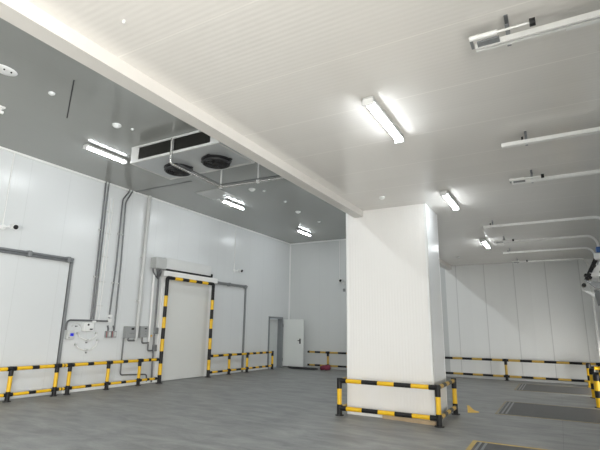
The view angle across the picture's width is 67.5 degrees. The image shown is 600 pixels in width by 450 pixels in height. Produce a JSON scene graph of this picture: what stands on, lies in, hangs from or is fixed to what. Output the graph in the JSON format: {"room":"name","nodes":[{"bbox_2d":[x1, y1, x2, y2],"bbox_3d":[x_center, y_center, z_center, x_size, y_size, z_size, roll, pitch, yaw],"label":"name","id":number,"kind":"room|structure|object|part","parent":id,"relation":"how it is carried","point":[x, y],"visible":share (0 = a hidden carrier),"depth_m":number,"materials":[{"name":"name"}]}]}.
{"room":"warehouse","nodes":[
{"label":"warehouse","id":0,"kind":"room"},
{"bbox_2d":[0,149,289,400],"bbox_3d":[-6.825,0.741,8.490,0.200,5.190,26.000,-6,-15,29],"label":"wall","id":1,"kind":"structure","parent":0,"point":[56,211],"depth_m":12.03,"materials":[{"name":"white metal"}]},
{"bbox_2d":[0,153,18,229],"bbox_3d":[-6.094,-0.751,9.622,0.278,1.747,0.252,-6,-15,29],"label":"security camera","id":2,"kind":"object","parent":1,"relation":"attached to","point":[12,226],"visible":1,"depth_m":9.46,"materials":[{"name":"white plastic"}]},
{"bbox_2d":[0,247,73,399],"bbox_3d":[-6.199,1.957,9.015,0.150,3.080,3.205,-6,-15,29],"label":"door","id":3,"kind":"structure","parent":1,"relation":"in","point":[34,291],"depth_m":9.73,"materials":[{"name":"grey metal"}]},
{"bbox_2d":[65,330,74,338],"bbox_3d":[-5.365,2.561,10.467,0.090,0.210,0.190,-6,-15,29],"label":"controller","id":4,"kind":"object","parent":1,"relation":"attached to","point":[69,334],"visible":1,"depth_m":10.43,"materials":[{"name":"plastic"}]},
{"bbox_2d":[65,319,107,329],"bbox_3d":[-5.153,2.429,10.901,0.044,0.252,1.162,-6,-15,29],"label":"conduit","id":5,"kind":"object","parent":1,"relation":"attached to","point":[66,325],"visible":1,"depth_m":10.73,"materials":[{"name":"grey metal"}]},
{"bbox_2d":[74,339,98,352],"bbox_3d":[-5.149,2.926,10.815,0.062,0.328,0.630,-6,-15,29],"label":"loop","id":6,"kind":"object","parent":1,"relation":"attached to","point":[97,340],"visible":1,"depth_m":10.79,"materials":[{"name":"white plastic"}]},
{"bbox_2d":[76,332,97,342],"bbox_3d":[-5.155,2.723,10.844,0.062,0.268,0.550,-6,-15,29],"label":"loop","id":7,"kind":"object","parent":1,"relation":"attached to","point":[77,333],"visible":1,"depth_m":10.82,"materials":[{"name":"white plastic"}]},
{"bbox_2d":[81,321,95,330],"bbox_3d":[-5.122,2.450,10.902,0.118,0.260,0.340,-6,-15,29],"label":"junction box","id":8,"kind":"object","parent":1,"relation":"attached to","point":[85,326],"visible":1,"depth_m":10.82,"materials":[{"name":"white plastic"}]},
{"bbox_2d":[90,182,106,318],"bbox_3d":[-5.105,0.590,11.379,0.052,3.530,0.110,-6,-15,29],"label":"conduit","id":9,"kind":"object","parent":1,"relation":"attached to","point":[100,229],"visible":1,"depth_m":11.34,"materials":[{"name":"grey metal"}]},
{"bbox_2d":[93,183,109,318],"bbox_3d":[-5.063,0.605,11.440,0.040,3.530,0.060,-6,-15,29],"label":"conduit","id":10,"kind":"object","parent":1,"relation":"attached to","point":[108,183],"visible":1,"depth_m":11.41,"materials":[{"name":"grey metal"}]},
{"bbox_2d":[95,199,113,319],"bbox_3d":[-5.008,0.858,11.529,0.025,3.200,0.180,-6,-15,29],"label":"conduit","id":11,"kind":"object","parent":1,"relation":"attached to","point":[109,212],"visible":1,"depth_m":11.50,"materials":[{"name":"white metal"}]},
{"bbox_2d":[104,325,110,337],"bbox_3d":[-4.858,2.696,11.360,0.090,0.308,0.145,-6,-15,29],"label":"alarm box","id":12,"kind":"object","parent":1,"relation":"attached to","point":[107,333],"visible":1,"depth_m":11.32,"materials":[{"name":"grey plastic"}]},
{"bbox_2d":[111,325,116,337],"bbox_3d":[-4.775,2.731,11.504,0.090,0.308,0.145,-6,-15,29],"label":"alarm box","id":13,"kind":"object","parent":1,"relation":"attached to","point":[113,333],"visible":1,"depth_m":11.47,"materials":[{"name":"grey plastic"}]},
{"bbox_2d":[108,189,129,317],"bbox_3d":[-4.795,0.699,11.920,0.052,3.495,0.254,-6,-15,29],"label":"conduit","id":14,"kind":"object","parent":1,"relation":"attached to","point":[118,234],"visible":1,"depth_m":11.82,"materials":[{"name":"grey metal"}]},
{"bbox_2d":[114,190,132,326],"bbox_3d":[-4.742,0.868,11.981,0.052,3.794,0.229,-6,-15,29],"label":"conduit","id":15,"kind":"object","parent":1,"relation":"attached to","point":[122,234],"visible":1,"depth_m":11.92,"materials":[{"name":"grey metal"}]},
{"bbox_2d":[123,326,135,337],"bbox_3d":[-4.521,2.840,11.895,0.135,0.300,0.310,-6,-15,29],"label":"control box","id":16,"kind":"object","parent":1,"relation":"attached to","point":[128,331],"visible":1,"depth_m":11.83,"materials":[{"name":"grey metal"}]},
{"bbox_2d":[120,338,146,381],"bbox_3d":[-4.409,3.479,12.046,0.036,1.452,0.935,-6,-15,29],"label":"conduit","id":17,"kind":"object","parent":1,"relation":"attached to","point":[123,338],"visible":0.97,"depth_m":11.68,"materials":[{"name":"grey metal"}]},
{"bbox_2d":[138,326,147,336],"bbox_3d":[-4.299,2.923,12.280,0.135,0.300,0.245,-6,-15,29],"label":"control box","id":18,"kind":"object","parent":1,"relation":"attached to","point":[143,330],"visible":0.89,"depth_m":12.22,"materials":[{"name":"grey metal"}]},
{"bbox_2d":[134,196,151,339],"bbox_3d":[-4.379,1.131,12.525,0.111,4.040,0.165,-6,-15,29],"label":"conduit","id":19,"kind":"object","parent":1,"relation":"attached to","point":[143,256],"visible":1,"depth_m":12.47,"materials":[{"name":"grey metal"}]},
{"bbox_2d":[147,269,155,341],"bbox_3d":[-4.189,2.216,12.674,0.063,2.101,0.083,-6,-15,29],"label":"conduit","id":20,"kind":"object","parent":1,"relation":"attached to","point":[153,280],"visible":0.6,"depth_m":12.63,"materials":[{"name":"white metal"}]},
{"bbox_2d":[150,270,159,381],"bbox_3d":[-4.083,2.817,12.731,0.100,3.121,0.134,-6,-15,29],"label":"conduit","id":21,"kind":"object","parent":1,"relation":"attached to","point":[154,347],"visible":0.98,"depth_m":12.66,"materials":[{"name":"grey metal"}]},
{"bbox_2d":[135,181,191,191],"bbox_3d":[-3.716,-1.027,12.095,2.100,0.012,0.050,-6,-15,29],"label":"trim","id":22,"kind":"structure","parent":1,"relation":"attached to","point":[187,181],"depth_m":12.04,"materials":[{"name":"grey paint"}]},
{"bbox_2d":[61,367,267,393],"bbox_3d":[-3.338,4.635,13.785,0.030,0.120,8.490,-6,-15,29],"label":"baseboard","id":23,"kind":"structure","parent":1,"relation":"attached to","point":[141,382],"depth_m":11.38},
{"bbox_2d":[0,146,345,318],"bbox_3d":[-3.920,0.390,6.776,6.580,5.190,25.800,-6,-15,29],"label":"trim","id":24,"kind":"structure","parent":1,"relation":"attached to","point":[3,148],"depth_m":13.90,"materials":[{"name":"white metal"}]},
{"bbox_2d":[151,257,212,278],"bbox_3d":[-3.552,1.448,13.837,0.230,0.657,2.560,-6,-15,29],"label":"curtain","id":25,"kind":"object","parent":1,"relation":"attached to","point":[158,263],"visible":1,"depth_m":13.64,"materials":[{"name":"white metal"}]},
{"bbox_2d":[153,270,247,381],"bbox_3d":[-3.003,3.275,14.524,0.170,3.115,4.210,-6,-15,29],"label":"door","id":26,"kind":"structure","parent":1,"relation":"in","point":[185,351],"depth_m":13.69,"materials":[{"name":"grey metal"}]},
{"bbox_2d":[233,232,242,271],"bbox_3d":[-2.213,0.866,16.334,0.278,1.727,0.252,-6,-15,29],"label":"security camera","id":27,"kind":"object","parent":1,"relation":"attached to","point":[234,270],"visible":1,"depth_m":16.18,"materials":[{"name":"white plastic"}]},
{"bbox_2d":[267,316,303,368],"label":"door","id":28,"kind":"structure","parent":1,"relation":"in","point":[292,336],"depth_m":18.29,"materials":[{"name":"white metal"}]},
{"bbox_2d":[269,319,277,365],"bbox_3d":[-1.151,4.751,18.140,0.013,1.860,0.920,-6,-15,29],"label":"doorway","id":29,"kind":"structure","parent":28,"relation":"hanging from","point":[273,343],"depth_m":18.30,"materials":[{"name":"plastic"}]},
{"bbox_3d":[-1.078,4.715,18.089,0.220,1.990,1.070,-6,-15,29],"label":"frame","id":30,"kind":"part","parent":28,"relation":"part of","materials":[{"name":"grey metal"}]},
{"bbox_2d":[0,18,345,243],"bbox_3d":[-3.915,-2.205,7.520,6.780,0.200,26.000,-6,-15,29],"label":"ceiling","id":31,"kind":"structure","parent":0,"point":[35,123],"depth_m":9.07,"materials":[{"name":"white metal"}]},
{"bbox_2d":[0,105,5,113],"bbox_3d":[-5.202,-1.999,7.766,0.100,0.130,0.140,-6,-15,29],"label":"bracket","id":32,"kind":"object","parent":31,"relation":"attached to","point":[1,106],"visible":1,"depth_m":7.78,"materials":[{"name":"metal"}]},
{"bbox_2d":[0,64,17,76],"bbox_3d":[-4.388,-2.283,6.656,0.255,0.054,0.357,-6,-15,29],"label":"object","id":33,"kind":"object","parent":31,"relation":"attached to","point":[5,70],"visible":1,"depth_m":6.64,"materials":[{"name":"white plastic"}]},
{"bbox_2d":[67,80,74,117],"bbox_3d":[-3.868,-2.092,7.551,0.018,0.004,1.510,9,-15,-29],"label":"trim","id":34,"kind":"structure","parent":31,"relation":"attached to","point":[73,80],"depth_m":7.46,"materials":[{"name":"grey metal"}]},
{"bbox_2d":[83,144,126,163],"bbox_3d":[-4.200,-1.532,9.718,0.116,0.098,1.040,-6,-15,29],"label":"ceiling light","id":35,"kind":"object","parent":31,"relation":"attached to","point":[85,146],"visible":1,"depth_m":9.64,"materials":[{"name":"white plastic"}]},
{"bbox_2d":[112,123,121,127],"bbox_3d":[-3.445,-1.852,8.426,0.168,0.060,0.168,-6,-15,29],"label":"smoke detector","id":36,"kind":"object","parent":31,"relation":"attached to","point":[115,125],"visible":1,"depth_m":8.38,"materials":[{"name":"white plastic"}]},
{"bbox_2d":[130,130,254,179],"bbox_3d":[-2.241,-1.417,9.324,2.370,0.463,1.140,-6,-15,29],"label":"cooler","id":37,"kind":"object","parent":31,"relation":"hanging from","point":[197,151],"visible":0.86,"depth_m":9.06,"materials":[{"name":"white metal"}]},
{"bbox_3d":[-2.508,-1.570,8.872,2.370,0.362,0.050,-6,-15,29],"label":"frame","id":38,"kind":"part","parent":37,"relation":"part of","materials":[{"name":"white metal"}]},
{"bbox_3d":[-2.243,-1.298,9.296,2.330,0.026,1.080,-6,-15,29],"label":"panel","id":39,"kind":"part","parent":37,"relation":"part of","materials":[{"name":"white metal"}]},
{"bbox_2d":[195,189,234,199],"bbox_3d":[-2.395,-0.863,12.690,0.800,0.018,0.800,-6,-15,29],"label":"ceiling hatch","id":40,"kind":"object","parent":31,"relation":"attached to","point":[213,194],"visible":1,"depth_m":12.65,"materials":[{"name":"grey metal"}]},
{"bbox_2d":[169,138,284,188],"bbox_3d":[-0.881,-1.419,8.836,2.991,0.636,1.766,-6,-15,29],"label":"pipe","id":41,"kind":"object","parent":31,"relation":"hanging from","point":[172,139],"visible":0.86,"depth_m":9.57,"materials":[{"name":"white metal"}]},
{"bbox_2d":[221,199,244,209],"bbox_3d":[-2.015,-0.616,13.496,0.116,0.098,1.040,-6,-15,29],"label":"ceiling light","id":42,"kind":"object","parent":31,"relation":"attached to","point":[222,200],"visible":1,"depth_m":13.44,"materials":[{"name":"white plastic"}]},
{"bbox_2d":[224,201,242,208],"bbox_3d":[-2.015,-0.595,13.491,0.084,0.042,0.920,-6,-15,29],"label":"diffuser","id":43,"kind":"object","parent":42,"relation":"attached to","point":[227,202],"depth_m":13.47,"materials":[{"name":"white plastic"}]},
{"bbox_2d":[296,229,310,236],"bbox_3d":[0.148,0.300,17.276,0.116,0.098,1.040,-6,-15,29],"label":"ceiling light","id":44,"kind":"object","parent":31,"relation":"attached to","point":[297,230],"visible":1,"depth_m":17.17,"materials":[{"name":"white plastic"}]},
{"bbox_2d":[0,366,599,449],"bbox_3d":[-0.991,2.681,4.527,15.000,0.200,25.800,-6,-15,29],"label":"floor","id":45,"kind":"structure","parent":0,"point":[277,408],"depth_m":7.63,"materials":[{"name":"concrete"}]},
{"bbox_2d":[0,358,158,401],"bbox_3d":[-5.397,3.391,9.815,0.151,0.675,5.986,-6,-15,29],"label":"guard rail","id":46,"kind":"object","parent":45,"relation":"on","point":[11,369],"visible":1,"depth_m":10.07,"materials":[{"name":"yellow metal"}]},
{"bbox_3d":[-5.851,3.201,9.029,0.089,0.675,0.089,-6,-15,29],"label":"post","id":47,"kind":"part","parent":46,"relation":"part of","materials":[{"name":"yellow metal"}]},
{"bbox_3d":[-5.371,3.402,9.860,0.089,0.675,0.089,-6,-15,29],"label":"post","id":48,"kind":"part","parent":46,"relation":"part of","materials":[{"name":"yellow metal"}]},
{"bbox_3d":[-5.219,3.466,10.122,0.089,0.675,0.089,-6,-15,29],"label":"post","id":49,"kind":"part","parent":46,"relation":"part of","materials":[{"name":"yellow metal"}]},
{"bbox_3d":[-5.381,3.601,9.800,0.072,0.072,5.910,-6,-15,29],"label":"rail","id":50,"kind":"part","parent":46,"relation":"part of","materials":[{"name":"yellow metal"}]},
{"bbox_3d":[-5.373,3.114,9.913,0.086,0.086,5.910,-6,-15,29],"label":"rail","id":51,"kind":"part","parent":46,"relation":"part of","materials":[{"name":"yellow metal"}]},
{"bbox_3d":[-4.714,3.677,10.995,0.089,0.675,0.089,-6,-15,29],"label":"post","id":52,"kind":"part","parent":46,"relation":"part of","materials":[{"name":"yellow metal"}]},
{"bbox_3d":[-4.239,3.877,11.816,0.089,0.675,0.089,-6,-15,29],"label":"post","id":53,"kind":"part","parent":46,"relation":"part of","materials":[{"name":"yellow metal"}]},
{"bbox_2d":[156,276,214,383],"bbox_3d":[-3.354,3.117,13.513,0.189,2.953,2.219,-6,-15,29],"label":"door frame","id":54,"kind":"structure","parent":45,"relation":"on","point":[168,278],"depth_m":13.16,"materials":[{"name":"yellow paint"}]},
{"bbox_2d":[210,351,273,374],"bbox_3d":[-1.941,4.840,15.790,0.159,0.675,3.719,-6,-15,29],"label":"guard rail","id":55,"kind":"object","parent":45,"relation":"on","point":[247,354],"visible":0.98,"depth_m":15.66,"materials":[{"name":"yellow metal"}]},
{"bbox_3d":[-2.377,4.657,15.036,0.094,0.675,0.094,-6,-15,29],"label":"post","id":56,"kind":"part","parent":55,"relation":"part of","materials":[{"name":"yellow metal"}]},
{"bbox_3d":[-1.964,5.034,15.709,0.077,0.077,3.640,-6,-15,29],"label":"rail","id":57,"kind":"part","parent":55,"relation":"part of","materials":[{"name":"yellow metal"}]},
{"bbox_3d":[-1.956,4.547,15.822,0.086,0.086,3.640,-6,-15,29],"label":"rail","id":58,"kind":"part","parent":55,"relation":"part of","materials":[{"name":"yellow metal"}]},
{"bbox_3d":[-1.877,4.867,15.900,0.094,0.675,0.094,-6,-15,29],"label":"post","id":59,"kind":"part","parent":55,"relation":"part of","materials":[{"name":"yellow metal"}]},
{"bbox_3d":[-1.069,5.206,17.298,0.094,0.675,0.094,-6,-15,29],"label":"post","id":60,"kind":"part","parent":55,"relation":"part of","materials":[{"name":"yellow metal"}]},
{"bbox_2d":[288,366,317,369],"bbox_3d":[0.053,5.599,17.556,1.452,0.058,0.532,-6,-15,29],"label":"coil","id":61,"kind":"object","parent":45,"relation":"on","point":[306,368],"visible":1,"depth_m":17.34,"materials":[{"name":"black rubber"}]},
{"bbox_2d":[320,365,330,369],"bbox_3d":[0.988,5.455,17.177,0.452,0.198,0.310,-6,-15,29],"label":"cloth bag","id":62,"kind":"object","parent":45,"relation":"on","point":[323,367],"visible":1,"depth_m":17.06,"materials":[{"name":"fabric"}]},
{"bbox_2d":[335,377,459,427],"bbox_3d":[1.822,3.180,8.332,1.929,0.645,1.509,-6,-15,29],"label":"guard","id":63,"kind":"object","parent":45,"relation":"on","point":[438,417],"visible":0.8,"depth_m":7.77,"materials":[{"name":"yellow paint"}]},
{"bbox_3d":[0.720,3.128,8.185,0.094,0.645,0.094,-6,-15,29],"label":"post","id":64,"kind":"part","parent":63,"relation":"part of","materials":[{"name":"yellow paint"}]},
{"bbox_3d":[1.496,2.771,7.823,1.770,0.086,0.086,-6,-15,29],"label":"rail","id":65,"kind":"part","parent":63,"relation":"part of","materials":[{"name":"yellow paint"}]},
{"bbox_3d":[1.488,3.234,7.715,1.770,0.086,0.086,-6,-15,29],"label":"rail","id":66,"kind":"part","parent":63,"relation":"part of","materials":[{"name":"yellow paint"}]},
{"bbox_3d":[2.263,2.955,7.335,0.094,0.645,0.094,-6,-15,29],"label":"post","id":67,"kind":"part","parent":63,"relation":"part of","materials":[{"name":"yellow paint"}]},
{"bbox_3d":[2.598,2.824,7.970,0.082,0.082,1.350,-6,-15,29],"label":"rail","id":68,"kind":"part","parent":63,"relation":"part of","materials":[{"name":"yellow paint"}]},
{"bbox_3d":[2.591,3.286,7.862,0.082,0.082,1.350,-6,-15,29],"label":"rail","id":69,"kind":"part","parent":63,"relation":"part of","materials":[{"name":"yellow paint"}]},
{"bbox_3d":[2.925,3.232,8.479,0.094,0.645,0.094,-6,-15,29],"label":"post","id":70,"kind":"part","parent":63,"relation":"part of","materials":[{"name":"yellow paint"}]},
{"bbox_2d":[382,415,435,425],"bbox_3d":[1.867,3.326,7.655,0.968,0.055,0.087,-9,-16,36],"label":"wooden board","id":71,"kind":"object","parent":45,"relation":"on","point":[420,421],"visible":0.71,"depth_m":7.61,"materials":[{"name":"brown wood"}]},
{"bbox_2d":[307,351,599,381],"bbox_3d":[4.663,4.928,15.702,9.979,0.675,0.159,-6,-15,29],"label":"guard rail","id":72,"kind":"object","parent":45,"relation":"on","point":[505,361],"visible":0.51,"depth_m":14.56,"materials":[{"name":"yellow metal"}]},
{"bbox_3d":[4.625,5.134,15.674,9.900,0.082,0.082,-6,-15,29],"label":"rail","id":73,"kind":"part","parent":72,"relation":"part of","materials":[{"name":"yellow metal"}]},
{"bbox_3d":[4.633,4.647,15.788,9.900,0.086,0.086,-6,-15,29],"label":"rail","id":74,"kind":"part","parent":72,"relation":"part of","materials":[{"name":"yellow metal"}]},
{"bbox_3d":[6.703,4.700,14.578,0.094,0.675,0.094,-6,-15,29],"label":"post","id":75,"kind":"part","parent":72,"relation":"part of","materials":[{"name":"yellow metal"}]},
{"bbox_2d":[467,405,478,412],"bbox_3d":[3.466,3.688,8.986,0.212,0.004,0.914,-4,-14,19],"label":"floor marking","id":76,"kind":"object","parent":45,"relation":"on","point":[470,410],"depth_m":8.81,"materials":[{"name":"yellow paint"}]},
{"bbox_2d":[466,440,547,449],"bbox_3d":[3.045,2.750,5.002,2.395,0.011,1.890,-6,-15,29],"label":"dock leveler","id":77,"kind":"object","parent":45,"relation":"on","point":[475,445],"visible":1,"depth_m":6.02,"materials":[{"name":"metal"}]},
{"bbox_3d":[3.071,2.750,4.987,2.335,0.006,1.770,-6,-15,29],"label":"deck plate","id":78,"kind":"part","parent":77,"relation":"part of","materials":[{"name":"metal"}]},
{"bbox_2d":[495,401,599,423],"bbox_3d":[5.191,3.650,8.713,2.395,0.011,1.850,-6,-15,29],"label":"dock leveler","id":79,"kind":"object","parent":45,"relation":"on","point":[554,412],"visible":1,"depth_m":8.76,"materials":[{"name":"metal"}]},
{"bbox_2d":[514,383,591,395],"bbox_3d":[7.274,4.523,12.314,2.395,0.011,1.850,-6,-15,29],"label":"dock leveler","id":80,"kind":"object","parent":45,"relation":"on","point":[523,387],"visible":1,"depth_m":12.36,"materials":[{"name":"metal"}]},
{"bbox_2d":[586,363,599,387],"bbox_3d":[8.551,4.316,12.835,0.649,0.691,0.199,-6,-15,29],"label":"post","id":81,"kind":"object","parent":45,"relation":"on","point":[588,365],"visible":0.63,"depth_m":12.91,"materials":[{"name":"yellow metal"}]},
{"bbox_3d":[8.355,4.338,12.943,0.124,0.691,0.123,-6,-15,29],"label":"post","id":82,"kind":"part","parent":81,"relation":"part of","materials":[{"name":"yellow metal"}]},
{"bbox_2d":[589,368,599,397],"bbox_3d":[7.358,3.825,10.811,0.689,0.691,0.199,-6,-15,29],"label":"post","id":83,"kind":"object","parent":45,"relation":"on","point":[591,370],"visible":0.65,"depth_m":10.91,"materials":[{"name":"yellow metal"}]},
{"bbox_3d":[7.144,3.849,10.929,0.124,0.691,0.123,-6,-15,29],"label":"post","id":84,"kind":"part","parent":83,"relation":"part of","materials":[{"name":"yellow metal"}]},
{"bbox_2d":[592,373,599,408],"bbox_3d":[6.505,3.470,9.348,0.699,0.691,0.199,-6,-15,29],"label":"post","id":85,"kind":"object","parent":45,"relation":"on","point":[596,378],"visible":1,"depth_m":9.44,"materials":[{"name":"yellow metal"}]},
{"bbox_2d":[27,0,599,265],"bbox_3d":[1.145,-1.449,4.411,4.760,0.200,26.000,-6,-15,29],"label":"ceiling","id":86,"kind":"structure","parent":0,"point":[293,78],"depth_m":4.48,"materials":[{"name":"white metal"}]},
{"bbox_2d":[0,0,451,269],"bbox_3d":[-0.903,-1.085,5.389,0.180,0.130,25.800,-6,-15,29],"label":"beam","id":87,"kind":"structure","parent":86,"relation":"attached to","point":[22,14],"depth_m":4.29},
{"bbox_2d":[362,96,403,143],"bbox_3d":[0.950,-1.154,5.018,0.116,0.098,1.100,-6,-15,29],"label":"ceiling light","id":88,"kind":"object","parent":86,"relation":"attached to","point":[370,102],"visible":1,"depth_m":4.90,"materials":[{"name":"white plastic"}]},
{"bbox_2d":[367,104,401,140],"bbox_3d":[0.950,-1.132,5.013,0.084,0.042,0.980,-6,-15,29],"label":"diffuser","id":89,"kind":"object","parent":88,"relation":"attached to","point":[375,109],"depth_m":4.97,"materials":[{"name":"white plastic"}]},
{"bbox_2d":[440,190,458,210],"bbox_3d":[2.675,-0.431,8.000,0.116,0.098,1.100,-6,-15,29],"label":"ceiling light","id":90,"kind":"object","parent":86,"relation":"attached to","point":[444,193],"visible":1,"depth_m":7.87,"materials":[{"name":"white plastic"}]},
{"bbox_2d":[443,194,457,209],"bbox_3d":[2.675,-0.409,7.995,0.084,0.042,0.980,-6,-15,29],"label":"diffuser","id":91,"kind":"object","parent":90,"relation":"attached to","point":[448,197],"depth_m":7.99,"materials":[{"name":"white plastic"}]},
{"bbox_2d":[480,238,490,248],"bbox_3d":[4.895,0.500,11.838,0.116,0.098,1.100,-6,-15,29],"label":"ceiling light","id":92,"kind":"object","parent":86,"relation":"attached to","point":[486,244],"visible":1,"depth_m":11.70,"materials":[{"name":"white plastic"}]},
{"bbox_2d":[469,10,599,52],"bbox_3d":[1.932,0.142,2.856,1.376,3.580,0.230,-6,-15,29],"label":"door track","id":93,"kind":"object","parent":86,"relation":"hanging from","point":[593,17],"visible":1,"depth_m":3.38,"materials":[{"name":"metal"}]},
{"bbox_3d":[1.444,-1.437,3.506,0.210,0.045,0.115,-6,-15,29],"label":"bumper plate","id":94,"kind":"part","parent":93,"relation":"part of","materials":[{"name":"grey paint"}]},
{"bbox_3d":[1.595,-1.481,3.361,0.220,0.019,0.019,-6,-15,29],"label":"bumper rod","id":95,"kind":"part","parent":93,"relation":"part of","materials":[{"name":"metal"}]},
{"bbox_2d":[483,216,599,227],"bbox_3d":[4.906,1.568,8.763,2.226,3.580,0.120,-6,-15,29],"label":"door track","id":96,"kind":"object","parent":86,"relation":"hanging from","point":[586,217],"visible":1,"depth_m":9.11,"materials":[{"name":"metal"}]},
{"bbox_2d":[494,235,599,261],"bbox_3d":[5.818,1.961,10.389,2.196,3.580,0.230,-6,-15,29],"label":"door track","id":97,"kind":"object","parent":86,"relation":"hanging from","point":[504,241],"visible":1,"depth_m":10.75,"materials":[{"name":"metal"}]},
{"bbox_2d":[501,127,599,148],"bbox_3d":[3.032,0.604,4.757,1.376,3.580,0.120,-6,-15,29],"label":"door track","id":98,"kind":"object","parent":86,"relation":"hanging from","point":[596,130],"visible":1,"depth_m":5.19,"materials":[{"name":"metal"}]},
{"bbox_2d":[503,247,599,289],"bbox_3d":[6.718,2.323,11.876,2.206,3.580,0.120,-6,-15,29],"label":"door track","id":99,"kind":"object","parent":86,"relation":"hanging from","point":[576,248],"visible":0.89,"depth_m":12.13,"materials":[{"name":"metal"}]},
{"bbox_2d":[509,169,599,184],"bbox_3d":[3.757,0.917,6.051,1.416,3.580,0.230,-6,-15,29],"label":"door track","id":100,"kind":"object","parent":86,"relation":"hanging from","point":[521,180],"visible":1,"depth_m":6.53,"materials":[{"name":"metal"}]},
{"bbox_2d":[512,258,599,355],"bbox_3d":[7.699,2.727,13.542,2.096,3.580,0.230,-6,-15,29],"label":"door track","id":101,"kind":"object","parent":86,"relation":"hanging from","point":[517,261],"visible":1,"depth_m":13.43,"materials":[{"name":"metal"}]},
{"bbox_2d":[348,204,446,419],"bbox_3d":[1.833,1.634,8.713,1.605,3.830,0.930,-6,-15,29],"label":"wall column","id":102,"kind":"structure","parent":0,"point":[389,341],"depth_m":8.30,"materials":[{"name":"white paint"}]},
{"bbox_2d":[346,203,447,414],"bbox_3d":[1.833,1.634,8.713,1.613,3.829,0.938,-6,-15,29],"label":"trim column","id":103,"kind":"structure","parent":102,"relation":"attached to","point":[424,204],"depth_m":8.29,"materials":[{"name":"white metal"}]},
{"bbox_2d":[290,240,599,379],"bbox_3d":[4.551,2.825,16.632,11.400,5.190,0.200,-6,-15,29],"label":"wall","id":104,"kind":"structure","parent":0,"point":[542,311],"depth_m":15.27,"materials":[{"name":"white metal"}]},
{"bbox_2d":[339,240,344,291],"bbox_3d":[1.663,1.618,18.311,0.252,2.170,0.281,-6,-15,29],"label":"security camera","id":105,"kind":"object","parent":104,"relation":"attached to","point":[340,280],"visible":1,"depth_m":18.41,"materials":[{"name":"white plastic"}]},
{"bbox_2d":[311,366,587,384],"bbox_3d":[4.846,5.236,15.741,10.100,0.100,0.030,-6,-15,29],"label":"baseboard","id":106,"kind":"structure","parent":104,"relation":"attached to","point":[339,368],"depth_m":14.59,"materials":[{"name":"grey ceramic"}]},
{"bbox_3d":[3.051,0.270,2.774,0.200,3.830,25.800,-6,-15,29],"label":"wall","id":107,"kind":"structure","parent":0,"visible":0},
{"bbox_2d":[581,246,599,305],"bbox_3d":[5.261,0.870,7.690,0.803,1.007,0.268,-5,-15,25],"label":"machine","id":108,"kind":"object","parent":107,"relation":"attached to","point":[588,276],"visible":1,"depth_m":7.73,"materials":[{"name":"grey paint"}]},
{"bbox_3d":[5.089,0.782,7.845,0.238,0.389,0.050,-6,-15,29],"label":"dark arm","id":109,"kind":"part","parent":108,"relation":"part of","materials":[{"name":"black paint"}]},
{"bbox_3d":[5.137,0.755,7.729,0.239,0.318,0.060,-6,-15,29],"label":"white arm","id":110,"kind":"part","parent":108,"relation":"part of","materials":[{"name":"paint"}]},
{"bbox_3d":[5.129,1.248,7.708,0.100,0.275,0.050,-6,-15,29],"label":"handle","id":111,"kind":"part","parent":108,"relation":"part of","materials":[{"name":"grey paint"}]}
]}

